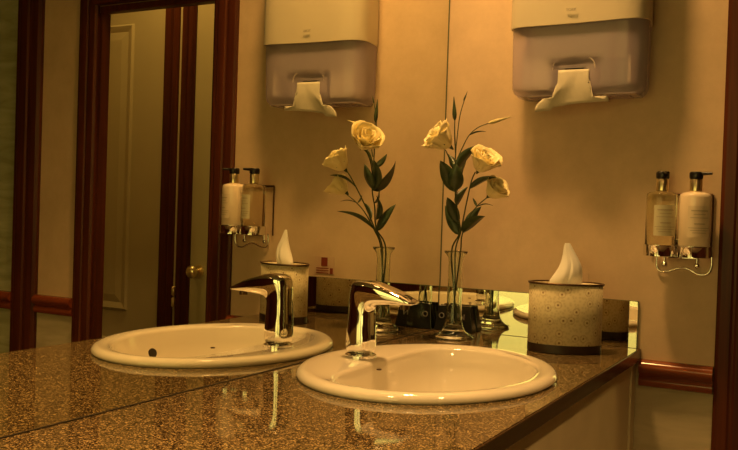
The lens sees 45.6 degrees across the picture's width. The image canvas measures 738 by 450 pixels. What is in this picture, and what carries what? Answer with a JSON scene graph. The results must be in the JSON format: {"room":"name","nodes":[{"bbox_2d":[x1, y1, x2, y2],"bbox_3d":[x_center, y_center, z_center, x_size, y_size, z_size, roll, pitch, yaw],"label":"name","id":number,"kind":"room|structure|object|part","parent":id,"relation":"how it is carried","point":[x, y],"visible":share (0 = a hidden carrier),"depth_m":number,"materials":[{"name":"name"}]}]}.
{"room":"public restroom","nodes":[
{"label":"public restroom","id":0,"kind":"room"},
{"bbox_2d":[441,0,728,449],"bbox_3d":[0.806,-0.050,1.833,1.620,2.400,0.025,2,1,28],"label":"wall","id":1,"kind":"structure","parent":0,"point":[581,175],"depth_m":1.96,"materials":[{"name":"paint"}]},
{"bbox_2d":[439,286,638,347],"bbox_3d":[0.383,0.210,2.044,0.476,0.103,0.006,2,1,28],"label":"backsplash","id":2,"kind":"structure","parent":1,"relation":"attached to","point":[495,311],"depth_m":2.06,"materials":[{"name":"silver metal"}]},
{"bbox_2d":[511,0,653,100],"bbox_3d":[0.468,-0.515,1.934,0.304,0.467,0.121,2,1,28],"label":"dispenser","id":3,"kind":"object","parent":1,"relation":"attached to","point":[607,78],"visible":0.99,"depth_m":1.92,"materials":[{"name":"beige plastic"}]},
{"bbox_2d":[535,69,608,111],"bbox_3d":[0.440,-0.292,1.909,0.160,0.090,0.012,2,1,28],"label":"paper towel","id":4,"kind":"object","parent":3,"relation":"hanging from","point":[573,86],"visible":1,"depth_m":1.91,"materials":[{"name":"white paper"}]},
{"bbox_2d":[551,57,601,94],"bbox_3d":[0.463,-0.323,1.942,0.101,0.079,0.092,2,1,28],"label":"outlet","id":5,"kind":"object","parent":3,"relation":"attached to","point":[595,68],"depth_m":1.92,"materials":[{"name":"white paper"}]},
{"bbox_2d":[522,18,638,94],"bbox_3d":[0.472,-0.480,1.947,0.239,0.365,0.074,2,1,28],"label":"towel stack","id":6,"kind":"object","parent":3,"relation":"in","point":[609,40],"visible":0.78,"depth_m":1.93,"materials":[{"name":"paper"}]},
{"bbox_2d":[511,0,653,36],"bbox_3d":[0.471,-0.591,1.935,0.304,0.315,0.114,2,1,28],"label":"hood","id":7,"kind":"object","parent":3,"relation":"attached to","point":[526,14],"depth_m":1.90,"materials":[{"name":"beige plastic"}]},
{"bbox_3d":[0.494,-0.503,1.985,0.264,0.436,0.005,2,1,28],"label":"plate","id":8,"kind":"part","parent":3,"relation":"part of","materials":[{"name":"clear plastic"}]},
{"bbox_2d":[638,359,713,394],"bbox_3d":[0.657,0.327,1.885,0.152,0.060,0.026,2,1,28],"label":"trim","id":9,"kind":"structure","parent":1,"relation":"attached to","point":[695,378],"depth_m":1.88,"materials":[{"name":"brown wood"}]},
{"bbox_2d":[643,193,713,275],"bbox_3d":[0.651,0.019,1.850,0.137,0.176,0.093,2,1,28],"label":"holder","id":10,"kind":"object","parent":1,"relation":"attached to","point":[663,251],"visible":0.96,"depth_m":1.83,"materials":[{"name":"silver metal"}]},
{"bbox_2d":[643,244,677,256],"bbox_3d":[0.616,0.054,1.857,0.070,0.024,0.070,2,1,28],"label":"cup","id":11,"kind":"object","parent":10,"relation":"on","point":[648,250],"depth_m":1.83,"materials":[{"name":"silver metal"}]},
{"bbox_2d":[645,171,677,245],"bbox_3d":[0.618,-0.026,1.855,0.063,0.176,0.064,2,1,28],"label":"soap bottle","id":12,"kind":"object","parent":10,"relation":"on","point":[661,204],"visible":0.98,"depth_m":1.83,"materials":[{"name":"beige"}]},
{"bbox_2d":[676,245,711,258],"bbox_3d":[0.674,0.056,1.825,0.070,0.024,0.070,2,1,28],"label":"cup","id":13,"kind":"object","parent":10,"relation":"on","point":[681,251],"depth_m":1.80,"materials":[{"name":"silver metal"}]},
{"bbox_3d":[0.672,0.000,1.887,0.126,0.138,0.005,2,1,28],"label":"wire frame","id":14,"kind":"part","parent":10,"relation":"part of","materials":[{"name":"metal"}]},
{"bbox_2d":[678,172,712,246],"bbox_3d":[0.677,-0.023,1.823,0.064,0.176,0.064,2,1,28],"label":"soap bottle","id":15,"kind":"object","parent":10,"relation":"on","point":[694,225],"visible":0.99,"depth_m":1.80,"materials":[{"name":"beige plastic"}]},
{"bbox_2d":[711,0,737,449],"bbox_3d":[0.774,-0.051,1.830,0.077,2.400,0.012,2,1,28],"label":"trim","id":16,"kind":"structure","parent":1,"relation":"attached to","point":[724,433],"depth_m":1.84,"materials":[{"name":"brown wood"}]},
{"bbox_3d":[0.575,1.190,0.579,2.500,0.050,3.800,2,1,28],"label":"floor","id":17,"kind":"structure","parent":0,"visible":0},
{"bbox_2d":[0,329,640,449],"bbox_3d":[-0.327,0.275,0.739,0.494,0.026,2.980,2,1,28],"label":"countertop","id":18,"kind":"structure","parent":17,"relation":"on","point":[269,410],"depth_m":1.19,"materials":[{"name":"stone"}]},
{"bbox_2d":[345,280,418,358],"bbox_3d":[0.022,0.175,1.602,0.138,0.144,0.058,2,1,28],"label":"tap","id":19,"kind":"object","parent":18,"relation":"on","point":[365,296],"visible":1,"depth_m":1.60,"materials":[{"name":"silver metal"}]},
{"bbox_2d":[296,344,556,404],"bbox_3d":[0.104,0.323,1.552,0.434,0.154,0.541,2,1,28],"label":"washbasin","id":20,"kind":"object","parent":18,"relation":"in","point":[412,374],"visible":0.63,"depth_m":1.63,"materials":[{"name":"beige ceramic"}]},
{"bbox_2d":[433,250,472,339],"bbox_3d":[0.195,0.158,2.003,0.091,0.198,0.091,2,1,28],"label":"glass vase","id":21,"kind":"object","parent":18,"relation":"on","point":[453,329],"visible":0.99,"depth_m":1.99,"materials":[{"name":"clear glass"}]},
{"bbox_2d":[421,93,511,250],"bbox_3d":[0.201,-0.034,1.932,0.184,0.526,0.126,1,1,-45],"label":"stem","id":22,"kind":"object","parent":21,"relation":"in","point":[439,136],"visible":0.99,"depth_m":1.95,"materials":[{"name":"green plant"}]},
{"bbox_2d":[445,144,502,250],"bbox_3d":[0.210,0.026,1.930,0.073,0.405,0.176,1,1,-39],"label":"stem","id":23,"kind":"object","parent":21,"relation":"in","point":[484,158],"visible":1,"depth_m":1.89,"materials":[{"name":"green plant"}]},
{"bbox_2d":[460,175,509,250],"bbox_3d":[0.247,0.060,1.949,0.065,0.340,0.158,1,1,-35],"label":"stem","id":24,"kind":"object","parent":21,"relation":"in","point":[496,188],"visible":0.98,"depth_m":1.92,"materials":[{"name":"green plant"}]},
{"bbox_2d":[434,304,475,332],"bbox_3d":[0.208,0.225,2.116,0.100,0.061,0.028,2,1,28],"label":"block","id":25,"kind":"object","parent":18,"relation":"on","point":[468,320],"visible":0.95,"depth_m":2.10,"materials":[{"name":"black plastic"}]},
{"bbox_2d":[527,280,604,354],"bbox_3d":[0.414,0.194,1.855,0.160,0.146,0.104,2,1,6],"label":"holder","id":26,"kind":"object","parent":18,"relation":"on","point":[566,319],"visible":0.93,"depth_m":1.81,"materials":[{"name":"ceramic"}]},
{"bbox_2d":[549,243,582,283],"bbox_3d":[0.417,0.089,1.854,0.062,0.101,0.044,2,1,28],"label":"tissue","id":27,"kind":"object","parent":26,"relation":"in","point":[569,271],"visible":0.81,"depth_m":1.84,"materials":[{"name":"white paper"}]},
{"bbox_2d":[506,364,635,449],"bbox_3d":[-0.138,0.718,0.651,0.026,0.844,2.947,2,1,28],"label":"panel","id":28,"kind":"object","parent":17,"relation":"on","point":[603,419],"visible":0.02,"depth_m":1.65,"materials":[{"name":"laminate"}]},
{"bbox_3d":[0.559,0.719,1.927,0.014,0.844,0.039,2,1,28],"label":"corner post","id":29,"kind":"part","parent":28,"relation":"part of","materials":[{"name":"laminate"}]},
{"bbox_3d":[-0.582,-0.079,0.865,0.100,2.400,3.000,2,1,28],"label":"wall","id":30,"kind":"structure","parent":0,"visible":0},
{"bbox_2d":[0,0,449,438],"bbox_3d":[-0.519,-0.372,0.842,0.008,1.250,2.979,2,1,28],"label":"wall mirror","id":31,"kind":"object","parent":30,"relation":"attached to","point":[195,194],"visible":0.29,"depth_m":1.34,"materials":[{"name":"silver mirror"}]}
]}

